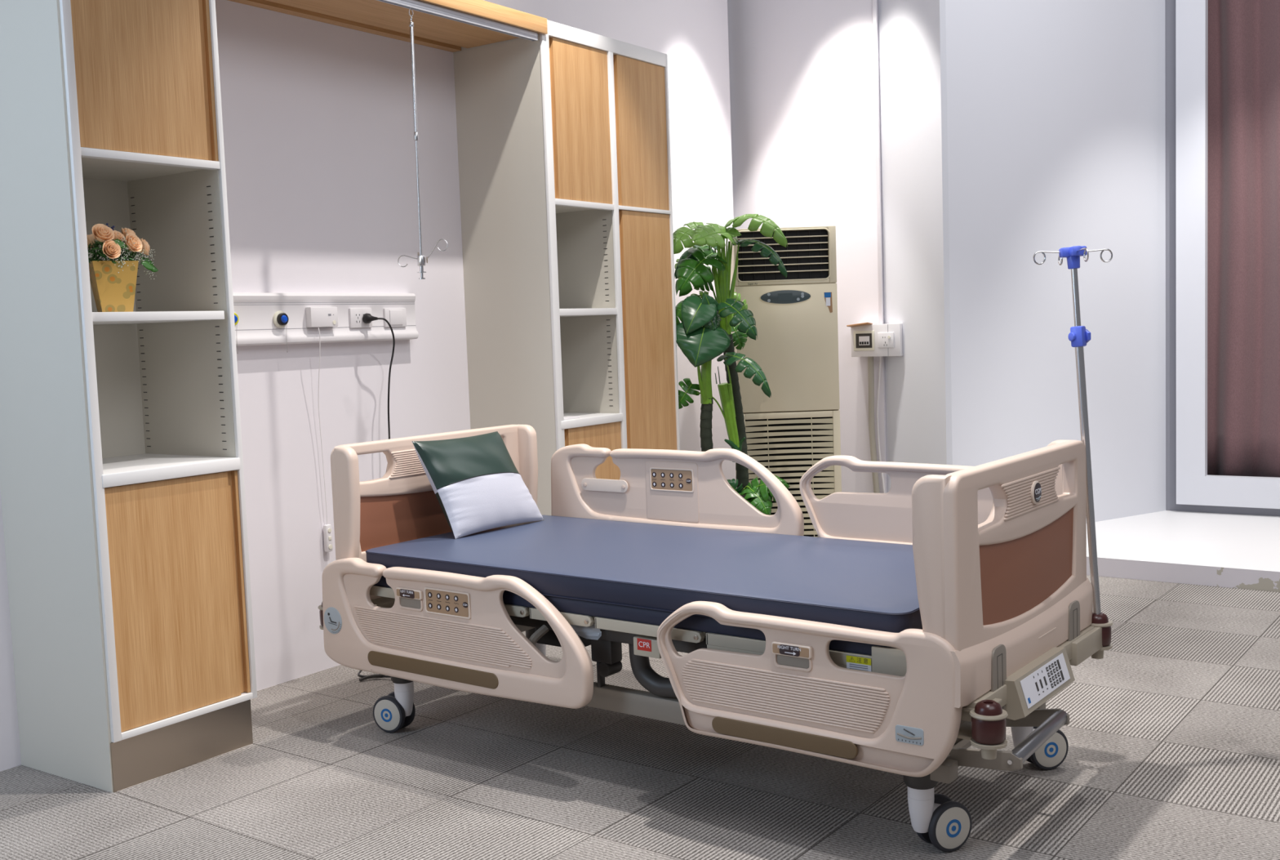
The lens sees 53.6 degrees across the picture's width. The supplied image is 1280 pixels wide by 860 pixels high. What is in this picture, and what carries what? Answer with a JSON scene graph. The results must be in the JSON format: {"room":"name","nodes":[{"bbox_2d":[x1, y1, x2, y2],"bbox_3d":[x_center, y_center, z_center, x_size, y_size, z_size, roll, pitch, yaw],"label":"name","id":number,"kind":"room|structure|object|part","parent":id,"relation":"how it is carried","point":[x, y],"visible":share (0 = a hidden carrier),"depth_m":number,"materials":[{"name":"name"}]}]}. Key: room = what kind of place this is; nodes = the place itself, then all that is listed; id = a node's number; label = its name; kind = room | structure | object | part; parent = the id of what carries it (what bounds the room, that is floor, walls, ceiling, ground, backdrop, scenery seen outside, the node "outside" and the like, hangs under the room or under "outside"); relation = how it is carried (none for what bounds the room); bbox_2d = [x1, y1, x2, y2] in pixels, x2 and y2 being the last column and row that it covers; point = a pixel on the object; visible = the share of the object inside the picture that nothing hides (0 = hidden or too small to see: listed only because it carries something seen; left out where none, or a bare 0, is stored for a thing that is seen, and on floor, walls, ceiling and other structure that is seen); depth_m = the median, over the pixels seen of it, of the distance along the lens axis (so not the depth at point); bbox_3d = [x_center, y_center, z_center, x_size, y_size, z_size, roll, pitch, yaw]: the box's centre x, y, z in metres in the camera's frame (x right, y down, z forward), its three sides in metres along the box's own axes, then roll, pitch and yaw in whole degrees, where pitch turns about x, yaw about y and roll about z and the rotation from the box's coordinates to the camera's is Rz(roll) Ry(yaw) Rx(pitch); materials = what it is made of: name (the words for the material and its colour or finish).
{"room":"hospital room","nodes":[
{"label":"hospital room","id":0,"kind":"room"},
{"bbox_2d":[0,0,736,771],"bbox_3d":[-1.930,-1.023,4.803,0.100,4.300,8.870,1,6,35],"label":"wall","id":1,"kind":"structure","parent":0,"point":[319,145],"depth_m":5.61,"materials":[{"name":"white paint"}]},
{"bbox_2d":[232,292,418,353],"bbox_3d":[-1.452,-0.455,5.352,0.084,0.252,1.412,1,6,35],"label":"panel","id":2,"kind":"object","parent":1,"relation":"attached to","point":[260,318],"visible":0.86,"depth_m":5.43,"materials":[{"name":"white plastic"}]},
{"bbox_2d":[234,311,239,353],"bbox_3d":[-1.626,-0.391,5.063,0.040,0.176,0.072,1,6,35],"label":"outlet","id":3,"kind":"object","parent":2,"relation":"attached to","point":[236,313],"depth_m":5.09,"materials":[{"name":"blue plastic"}]},
{"bbox_2d":[272,310,288,348],"bbox_3d":[-1.484,-0.409,5.269,0.040,0.176,0.072,1,6,35],"label":"outlet","id":4,"kind":"object","parent":2,"relation":"attached to","point":[280,317],"depth_m":5.26,"materials":[{"name":"blue plastic"}]},
{"bbox_2d":[318,327,333,551],"bbox_3d":[-1.367,0.047,5.485,0.036,0.978,0.087,-5,5,-29],"label":"handset","id":5,"kind":"object","parent":2,"relation":"hanging from","point":[327,533],"visible":1,"depth_m":5.53,"materials":[{"name":"white plastic"}]},
{"bbox_2d":[348,307,372,328],"bbox_3d":[-1.244,-0.499,5.640,0.013,0.087,0.128,1,6,35],"label":"wall socket","id":6,"kind":"object","parent":2,"relation":"attached to","point":[355,314],"depth_m":5.62,"materials":[{"name":"white plastic"}]},
{"bbox_2d":[382,307,406,326],"bbox_3d":[-1.125,-0.516,5.814,0.012,0.085,0.135,1,6,35],"label":"rocker switch","id":7,"kind":"object","parent":2,"relation":"attached to","point":[397,317],"depth_m":5.80,"materials":[{"name":"white plastic"}]},
{"bbox_2d":[228,0,547,52],"bbox_3d":[-1.182,-1.793,5.269,0.575,0.071,1.832,1,6,35],"label":"wooden canopy","id":8,"kind":"object","parent":1,"relation":"attached to","point":[371,16],"visible":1,"depth_m":5.54,"materials":[{"name":"brown wood"}]},
{"bbox_2d":[377,0,537,40],"bbox_3d":[-0.985,-1.734,5.113,0.034,0.035,1.769,1,6,35],"label":"ceiling track","id":9,"kind":"object","parent":8,"relation":"attached to","point":[415,5],"visible":1,"depth_m":5.43,"materials":[{"name":"silver metal"}]},
{"bbox_2d":[397,7,448,279],"bbox_3d":[-0.918,-1.183,5.225,0.166,1.115,0.131,1,6,35],"label":"hanger","id":10,"kind":"object","parent":9,"relation":"hanging from","point":[420,259],"visible":1,"depth_m":5.22,"materials":[{"name":"silver metal"}]},
{"bbox_3d":[-0.930,-1.438,5.202,0.015,0.462,0.020,1,6,35],"label":"rod","id":11,"kind":"part","parent":10,"relation":"part of","materials":[{"name":"silver metal"}]},
{"bbox_3d":[-0.916,-0.963,5.236,0.010,0.490,0.015,1,6,35],"label":"rod","id":12,"kind":"part","parent":10,"relation":"part of","materials":[{"name":"silver metal"}]},
{"bbox_2d":[0,574,1279,859],"bbox_3d":[1.550,1.085,4.227,8.200,0.050,11.500,1,6,35],"label":"floor","id":13,"kind":"structure","parent":0,"point":[1172,735],"depth_m":4.04,"materials":[{"name":"carpet"}]},
{"bbox_2d":[0,0,257,792],"bbox_3d":[-1.822,-0.287,4.398,0.562,2.890,0.581,1,6,35],"label":"storage cabinet","id":14,"kind":"object","parent":13,"relation":"on","point":[122,486],"visible":0.96,"depth_m":4.25,"materials":[{"name":"beige laminate"}]},
{"bbox_2d":[86,222,158,311],"bbox_3d":[-1.776,-0.544,4.284,0.220,0.297,0.260,1,6,35],"label":"flower arrangement","id":15,"kind":"object","parent":14,"relation":"on","point":[113,282],"visible":0.99,"depth_m":4.23,"materials":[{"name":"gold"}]},
{"bbox_3d":[-1.779,-0.481,4.281,0.144,0.172,0.144,-5,5,-31],"label":"flower pot","id":16,"kind":"part","parent":15,"relation":"part of","materials":[{"name":"gold metal"}]},
{"bbox_2d":[81,157,202,181],"bbox_3d":[-1.858,-0.907,4.357,0.504,0.016,0.542,1,6,35],"label":"shelf","id":17,"kind":"object","parent":14,"relation":"attached to","point":[94,169],"depth_m":4.47,"materials":[{"name":"beige laminate"}]},
{"bbox_3d":[-1.643,-1.314,4.178,0.024,0.800,0.523,1,6,35],"label":"door","id":18,"kind":"part","parent":14,"relation":"part of","materials":[{"name":"brown wood"}]},
{"bbox_2d":[92,310,224,324],"bbox_3d":[-1.824,-0.386,4.388,0.538,0.030,0.509,1,6,35],"label":"shelf","id":19,"kind":"object","parent":14,"relation":"attached to","point":[136,317],"depth_m":4.32,"materials":[{"name":"white wood"}]},
{"bbox_2d":[102,453,239,488],"bbox_3d":[-1.797,0.138,4.435,0.549,0.043,0.536,1,6,35],"label":"shelf","id":20,"kind":"object","parent":14,"relation":"attached to","point":[119,470],"depth_m":4.36,"materials":[{"name":"white wood"}]},
{"bbox_3d":[-1.577,0.567,4.330,0.024,0.804,0.523,1,6,35],"label":"door","id":21,"kind":"part","parent":14,"relation":"part of","materials":[{"name":"brown wood"}]},
{"bbox_3d":[-1.566,1.076,4.353,0.013,0.164,0.554,1,6,35],"label":"kick plate","id":22,"kind":"part","parent":14,"relation":"part of","materials":[{"name":"silver metal"}]},
{"bbox_2d":[357,313,395,681],"bbox_3d":[-1.121,0.273,5.482,0.352,1.561,0.512,-5,5,-29],"label":"power cord","id":23,"kind":"object","parent":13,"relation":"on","point":[367,317],"visible":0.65,"depth_m":5.64,"materials":[{"name":"black rubber"}]},
{"bbox_2d":[453,19,679,515],"bbox_3d":[-0.333,-0.513,6.556,0.562,2.890,1.060,1,6,35],"label":"storage cabinet","id":24,"kind":"object","parent":13,"relation":"on","point":[563,135],"visible":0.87,"depth_m":6.22,"materials":[{"name":"beige laminate"}]},
{"bbox_2d":[564,415,580,419],"bbox_3d":[-0.371,-0.058,6.152,0.080,0.010,0.160,1,6,35],"label":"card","id":25,"kind":"object","parent":24,"relation":"on","point":[566,417],"visible":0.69,"depth_m":6.16,"materials":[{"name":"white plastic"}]},
{"bbox_3d":[-0.295,-1.485,6.131,0.024,0.748,0.475,1,6,35],"label":"door","id":26,"kind":"part","parent":24,"relation":"part of","materials":[{"name":"brown wood"}]},
{"bbox_2d":[559,307,617,316],"bbox_3d":[-0.477,-0.583,6.340,0.538,0.033,0.504,1,6,35],"label":"shelf","id":27,"kind":"object","parent":24,"relation":"attached to","point":[563,312],"depth_m":6.25,"materials":[{"name":"white wood"}]},
{"bbox_2d":[560,412,622,429],"bbox_3d":[-0.454,-0.048,6.382,0.549,0.040,0.506,1,6,35],"label":"shelf","id":28,"kind":"object","parent":24,"relation":"attached to","point":[588,420],"depth_m":6.28,"materials":[{"name":"white wood"}]},
{"bbox_3d":[-0.230,0.370,6.281,0.024,0.788,0.475,1,6,35],"label":"door","id":29,"kind":"part","parent":24,"relation":"part of","materials":[{"name":"brown wood"}]},
{"bbox_3d":[-0.120,-0.591,6.402,0.032,2.724,1.060,1,6,35],"label":"frame","id":30,"kind":"part","parent":24,"relation":"part of","materials":[{"name":"white wood"}]},
{"bbox_3d":[-0.003,-1.528,6.556,0.024,0.750,0.479,1,6,35],"label":"door","id":31,"kind":"part","parent":24,"relation":"part of","materials":[{"name":"brown wood"}]},
{"bbox_3d":[0.044,-0.207,6.662,0.024,1.857,0.479,1,6,35],"label":"tall door","id":32,"kind":"part","parent":24,"relation":"part of","materials":[{"name":"brown wood"}]},
{"bbox_2d":[317,424,1112,851],"bbox_3d":[0.140,0.571,4.292,2.624,1.062,1.142,1,6,37],"label":"hospital bed","id":33,"kind":"object","parent":13,"relation":"on","point":[1005,592],"visible":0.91,"depth_m":3.79,"materials":[{"name":"beige plastic"}]},
{"bbox_3d":[-0.865,0.985,4.650,0.071,0.130,0.071,1,6,37],"label":"stem","id":34,"kind":"part","parent":33,"relation":"part of","materials":[{"name":"white plastic"}]},
{"bbox_3d":[-0.803,0.115,4.948,0.009,0.100,0.472,1,6,37],"label":"ribbed panel","id":35,"kind":"part","parent":33,"relation":"part of","materials":[{"name":"beige plastic"}]},
{"bbox_3d":[-0.795,0.562,4.339,0.114,0.024,0.002,1,6,37],"label":"handle","id":36,"kind":"part","parent":33,"relation":"part of","materials":[{"name":"beige plastic"}]},
{"bbox_3d":[-0.791,0.561,4.345,0.122,0.032,0.014,1,6,37],"label":"turn handle","id":37,"kind":"part","parent":33,"relation":"part of","materials":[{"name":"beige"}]},
{"bbox_3d":[-0.798,0.308,4.998,0.044,0.587,1.008,1,6,37],"label":"headboard","id":38,"kind":"part","parent":33,"relation":"part of","materials":[{"name":"beige plastic"}]},
{"bbox_3d":[-0.685,0.699,4.284,0.848,0.125,0.008,1,6,37],"label":"ribbed panel","id":39,"kind":"part","parent":33,"relation":"part of","materials":[{"name":"beige plastic"}]},
{"bbox_3d":[-0.684,0.582,4.346,0.808,0.034,0.020,1,6,37],"label":"deck rail","id":40,"kind":"part","parent":33,"relation":"part of","materials":[{"name":"beige metal"}]},
{"bbox_3d":[-0.654,0.668,4.272,1.235,0.393,0.020,1,6,37],"label":"rail","id":41,"kind":"part","parent":33,"relation":"part of","materials":[{"name":"beige plastic"}]},
{"bbox_3d":[-0.333,0.678,4.088,0.042,0.089,0.090,1,6,37],"label":"rail arm","id":42,"kind":"part","parent":33,"relation":"part of","materials":[{"name":"grey metal"}]},
{"bbox_3d":[-0.422,0.923,5.220,0.071,0.130,0.071,1,6,37],"label":"stem","id":43,"kind":"part","parent":33,"relation":"part of","materials":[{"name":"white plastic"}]},
{"bbox_3d":[-0.248,0.594,4.017,0.256,0.034,0.020,1,6,37],"label":"deck rail","id":44,"kind":"part","parent":33,"relation":"part of","materials":[{"name":"beige metal"}]},
{"bbox_3d":[0.148,0.613,4.295,2.100,0.053,0.700,1,6,37],"label":"mattress frame","id":45,"kind":"part","parent":33,"relation":"part of","materials":[{"name":"grey metal"}]},
{"bbox_2d":[365,514,922,654],"bbox_3d":[0.127,0.474,4.303,2.126,0.137,0.958,1,6,37],"label":"mattress","id":46,"kind":"object","parent":33,"relation":"on","point":[641,572],"visible":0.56,"depth_m":4.00,"materials":[{"name":"blue fabric"}]},
{"bbox_2d":[411,431,543,538],"bbox_3d":[-0.624,0.203,4.917,0.200,0.368,0.560,1,6,37],"label":"cushion","id":47,"kind":"object","parent":46,"relation":"on","point":[476,482],"visible":1,"depth_m":4.82,"materials":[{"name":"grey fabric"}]},
{"bbox_3d":[0.025,0.601,3.811,0.399,0.034,0.020,1,6,37],"label":"deck rail","id":48,"kind":"part","parent":33,"relation":"part of","materials":[{"name":"beige metal"}]},
{"bbox_3d":[0.079,0.730,3.894,0.267,0.187,0.060,1,6,37],"label":"lift arm","id":49,"kind":"part","parent":33,"relation":"part of","materials":[{"name":"grey metal"}]},
{"bbox_3d":[0.110,0.254,4.921,1.170,0.368,0.020,1,6,37],"label":"rail","id":50,"kind":"part","parent":33,"relation":"part of","materials":[{"name":"beige plastic"}]},
{"bbox_3d":[0.167,0.825,4.303,2.080,0.072,0.774,1,6,37],"label":"frame","id":51,"kind":"part","parent":33,"relation":"part of","materials":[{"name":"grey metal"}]},
{"bbox_3d":[0.385,0.726,3.477,0.659,0.125,0.008,1,6,37],"label":"ribbed panel","id":52,"kind":"part","parent":33,"relation":"part of","materials":[{"name":"beige plastic"}]},
{"bbox_3d":[0.473,0.612,3.473,0.692,0.034,0.020,1,6,37],"label":"deck rail","id":53,"kind":"part","parent":33,"relation":"part of","materials":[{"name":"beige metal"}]},
{"bbox_3d":[0.408,0.598,3.432,0.113,0.026,0.002,1,6,37],"label":"handle","id":54,"kind":"part","parent":33,"relation":"part of","materials":[{"name":"beige plastic"}]},
{"bbox_3d":[0.413,0.597,3.438,0.121,0.034,0.014,1,6,37],"label":"turn handle","id":55,"kind":"part","parent":33,"relation":"part of","materials":[{"name":"beige plastic"}]},
{"bbox_3d":[0.434,0.691,3.451,0.919,0.373,0.020,1,6,37],"label":"rail","id":56,"kind":"part","parent":33,"relation":"part of","materials":[{"name":"beige plastic"}]},
{"bbox_3d":[0.943,0.279,4.293,0.886,0.354,0.020,1,6,37],"label":"rail","id":57,"kind":"part","parent":33,"relation":"part of","materials":[{"name":"beige plastic"}]},
{"bbox_3d":[0.763,1.026,3.439,0.071,0.130,0.071,1,6,37],"label":"stem","id":58,"kind":"part","parent":33,"relation":"part of","materials":[{"name":"white plastic"}]},
{"bbox_3d":[0.907,0.876,3.377,0.228,0.067,0.014,1,6,37],"label":"pedal arm","id":59,"kind":"part","parent":33,"relation":"part of","materials":[{"name":"grey metal"}]},
{"bbox_3d":[0.872,0.709,3.168,0.094,0.010,0.094,1,6,37],"label":"bumper plate","id":60,"kind":"part","parent":33,"relation":"part of","materials":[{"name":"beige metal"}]},
{"bbox_3d":[1.071,0.361,3.556,0.048,0.583,1.004,1,6,37],"label":"footboard","id":61,"kind":"part","parent":33,"relation":"part of","materials":[{"name":"beige plastic"}]},
{"bbox_3d":[1.220,0.961,4.042,0.071,0.130,0.071,1,6,37],"label":"stem","id":62,"kind":"part","parent":33,"relation":"part of","materials":[{"name":"white plastic"}]},
{"bbox_3d":[1.099,0.176,3.547,0.009,0.100,0.458,1,6,37],"label":"ribbed panel","id":63,"kind":"part","parent":33,"relation":"part of","materials":[{"name":"beige plastic"}]},
{"bbox_3d":[1.129,0.836,3.670,0.228,0.084,0.014,1,6,37],"label":"pedal arm","id":64,"kind":"part","parent":33,"relation":"part of","materials":[{"name":"grey metal"}]},
{"bbox_3d":[1.116,0.686,3.480,0.023,0.071,0.333,1,6,37],"label":"panel","id":65,"kind":"part","parent":33,"relation":"part of","materials":[{"name":"white plastic"}]},
{"bbox_2d":[1033,245,1112,613],"bbox_3d":[1.362,0.051,3.970,0.178,1.244,0.178,2,6,44],"label":"pole","id":66,"kind":"object","parent":33,"relation":"on","point":[1078,335],"visible":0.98,"depth_m":3.93,"materials":[{"name":"silver metal"}]},
{"bbox_3d":[1.364,-0.290,3.934,0.062,0.044,0.038,-4,5,-18],"label":"clamp knob","id":67,"kind":"part","parent":66,"relation":"part of","materials":[{"name":"blue plastic"}]},
{"bbox_3d":[1.435,0.604,3.974,0.094,0.010,0.094,1,6,37],"label":"bumper plate","id":68,"kind":"part","parent":33,"relation":"part of","materials":[{"name":"beige metal"}]},
{"bbox_2d":[673,213,790,515],"bbox_3d":[0.509,-0.162,7.034,0.658,2.054,0.483,-2,5,0],"label":"potted plant","id":69,"kind":"object","parent":13,"relation":"on","point":[704,333],"visible":0.88,"depth_m":6.92,"materials":[{"name":"green plant"}]},
{"bbox_3d":[0.335,-0.289,6.936,0.045,0.230,0.022,-4,5,-22],"label":"stem","id":70,"kind":"part","parent":69,"relation":"part of","materials":[{"name":"green plant"}]},
{"bbox_3d":[0.364,-0.275,6.958,0.066,0.262,0.068,-4,5,-22],"label":"stem","id":71,"kind":"part","parent":69,"relation":"part of","materials":[{"name":"green plant"}]},
{"bbox_3d":[0.407,-0.048,7.008,0.255,0.335,0.044,-3,5,-12],"label":"stem","id":72,"kind":"part","parent":69,"relation":"part of","materials":[{"name":"plant"}]},
{"bbox_3d":[0.450,-0.719,7.041,0.102,0.476,0.062,-2,5,0],"label":"stem","id":73,"kind":"part","parent":69,"relation":"part of","materials":[{"name":"green plant"}]},
{"bbox_3d":[0.463,-0.757,7.039,0.072,0.549,0.048,-4,5,-22],"label":"stem","id":74,"kind":"part","parent":69,"relation":"part of","materials":[{"name":"green plant"}]},
{"bbox_3d":[0.474,-0.779,7.036,0.051,0.592,0.059,-4,5,-22],"label":"stem","id":75,"kind":"part","parent":69,"relation":"part of","materials":[{"name":"green plant"}]},
{"bbox_3d":[0.476,-0.606,6.982,0.012,0.195,0.158,-2,5,6],"label":"stem","id":76,"kind":"part","parent":69,"relation":"part of","materials":[{"name":"green plant"}]},
{"bbox_3d":[0.478,-0.825,7.014,0.011,0.530,0.063,-4,5,-22],"label":"stem","id":77,"kind":"part","parent":69,"relation":"part of","materials":[{"name":"green plant"}]},
{"bbox_3d":[0.494,-0.072,7.035,0.119,0.384,0.092,-2,5,0],"label":"stem","id":78,"kind":"part","parent":69,"relation":"part of","materials":[{"name":"green plant"}]},
{"bbox_3d":[0.483,-0.764,7.039,0.069,0.560,0.048,0,5,22],"label":"stem","id":79,"kind":"part","parent":69,"relation":"part of","materials":[{"name":"green plant"}]},
{"bbox_3d":[0.501,-0.242,7.026,0.011,0.352,0.140,0,5,23],"label":"stem","id":80,"kind":"part","parent":69,"relation":"part of","materials":[{"name":"green plant"}]},
{"bbox_3d":[0.501,-0.861,7.035,0.064,0.599,0.012,-2,5,0],"label":"stem","id":81,"kind":"part","parent":69,"relation":"part of","materials":[{"name":"green plant"}]},
{"bbox_3d":[0.521,0.113,7.063,0.116,0.134,0.063,-4,5,-22],"label":"stem","id":82,"kind":"part","parent":69,"relation":"part of","materials":[{"name":"green plant"}]},
{"bbox_3d":[0.501,-0.719,7.042,0.103,0.470,0.061,-2,5,0],"label":"stem","id":83,"kind":"part","parent":69,"relation":"part of","materials":[{"name":"green plant"}]},
{"bbox_3d":[0.521,-0.079,7.029,0.028,0.359,0.079,2,6,41],"label":"stem","id":84,"kind":"part","parent":69,"relation":"part of","materials":[{"name":"green plant"}]},
{"bbox_3d":[0.522,-0.785,7.018,0.092,0.512,0.012,1,6,36],"label":"stem","id":85,"kind":"part","parent":69,"relation":"part of","materials":[{"name":"green plant"}]},
{"bbox_3d":[0.557,0.100,7.061,0.033,0.125,0.079,-4,5,-23],"label":"stem","id":86,"kind":"part","parent":69,"relation":"part of","materials":[{"name":"green plant"}]},
{"bbox_2d":[728,225,841,537],"bbox_3d":[0.880,-0.227,7.678,0.600,2.055,0.383,-2,5,0],"label":"air conditioner","id":87,"kind":"object","parent":13,"relation":"on","point":[788,432],"visible":0.79,"depth_m":7.48,"materials":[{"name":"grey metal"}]},
{"bbox_3d":[0.853,-1.024,7.453,0.600,0.330,0.042,-2,5,0],"label":"outlet frame","id":88,"kind":"part","parent":87,"relation":"part of","materials":[{"name":"beige plastic"}]},
{"bbox_3d":[0.871,-0.484,7.496,0.600,0.745,0.044,-2,5,0],"label":"panel","id":89,"kind":"part","parent":87,"relation":"part of","materials":[{"name":"beige metal"}]},
{"bbox_3d":[0.900,0.337,7.561,0.600,0.889,0.046,-2,5,0],"label":"intake frame","id":90,"kind":"part","parent":87,"relation":"part of","materials":[{"name":"beige plastic"}]},
{"bbox_2d":[1086,510,1279,591],"bbox_3d":[3.959,0.695,7.055,4.050,0.104,2.030,1,6,35],"label":"platform","id":91,"kind":"object","parent":13,"relation":"on","point":[1220,549],"depth_m":7.11,"materials":[{"name":"paint"}]},
{"bbox_2d":[727,0,887,493],"bbox_3d":[0.927,-1.430,8.601,1.730,4.300,0.500,1,6,35],"label":"wall","id":92,"kind":"structure","parent":0,"point":[802,72],"depth_m":8.12,"materials":[{"name":"white paint"}]},
{"bbox_2d":[846,321,902,356],"bbox_3d":[1.478,-0.567,7.893,0.330,0.215,0.176,1,6,35],"label":"electrical box","id":93,"kind":"object","parent":92,"relation":"attached to","point":[868,339],"visible":0.98,"depth_m":7.87,"materials":[{"name":"white plastic"}]},
{"bbox_3d":[1.400,-0.558,7.912,0.140,0.124,0.008,1,6,35],"label":"breaker frame","id":94,"kind":"part","parent":93,"relation":"part of","materials":[{"name":"beige plastic"}]},
{"bbox_2d":[867,356,879,493],"bbox_3d":[1.489,0.142,8.027,0.072,1.222,0.045,-2,5,-3],"label":"pipe","id":95,"kind":"object","parent":93,"relation":"attached to","point":[870,359],"visible":0.67,"depth_m":8.00,"materials":[{"name":"beige"}]},
{"bbox_2d":[876,355,885,493],"bbox_3d":[1.532,0.141,8.009,0.063,1.223,0.018,0,5,23],"label":"cable","id":96,"kind":"object","parent":93,"relation":"hanging from","point":[880,360],"visible":0.63,"depth_m":8.00,"materials":[{"name":"white plastic"}]},
{"bbox_2d":[877,332,893,347],"bbox_3d":[1.520,-0.555,7.826,0.105,0.094,0.012,1,6,35],"label":"wall socket","id":97,"kind":"object","parent":93,"relation":"attached to","point":[885,340],"depth_m":7.82,"materials":[{"name":"beige plastic"}]},
{"bbox_2d":[872,0,883,324],"bbox_3d":[1.466,-2.101,7.846,0.024,2.880,0.016,1,6,35],"label":"conduit","id":98,"kind":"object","parent":92,"relation":"attached to","point":[874,2],"depth_m":7.87,"materials":[{"name":"white paint"}]},
{"bbox_2d":[877,0,1165,521],"bbox_3d":[2.437,-1.451,8.204,2.082,4.300,0.828,-5,5,-31],"label":"wall","id":99,"kind":"structure","parent":0,"point":[1011,131],"depth_m":7.75,"materials":[{"name":"white paint"}]},
{"bbox_2d":[1164,0,1204,511],"bbox_3d":[3.537,-1.552,8.329,0.335,4.195,0.070,1,6,35],"label":"wall","id":100,"kind":"structure","parent":0,"point":[1170,5],"depth_m":8.35,"materials":[{"name":"grey paint"}]},
{"bbox_2d":[1175,0,1279,508],"bbox_3d":[4.774,-1.548,7.397,3.072,4.140,0.080,1,6,35],"label":"window","id":101,"kind":"structure","parent":100,"relation":"in","point":[1194,486],"depth_m":8.20,"materials":[{"name":"white paint"}]},
{"bbox_2d":[1204,505,1279,515],"bbox_3d":[4.921,0.448,7.575,2.864,0.235,0.065,1,6,35],"label":"baseboard","id":102,"kind":"structure","parent":100,"relation":"attached to","point":[1211,508],"depth_m":8.23,"materials":[{"name":"grey"}]},
{"bbox_3d":[4.871,-1.492,7.653,3.300,4.300,0.080,1,6,35],"label":"wall window","id":103,"kind":"structure","parent":0,"visible":0},
{"bbox_2d":[1207,0,1279,477],"bbox_3d":[4.687,-1.585,7.646,2.422,3.900,0.111,1,6,35],"label":"curtain","id":104,"kind":"object","parent":103,"relation":"hanging from","point":[1243,134],"visible":0.88,"depth_m":8.21,"materials":[{"name":"fabric"}]}
]}

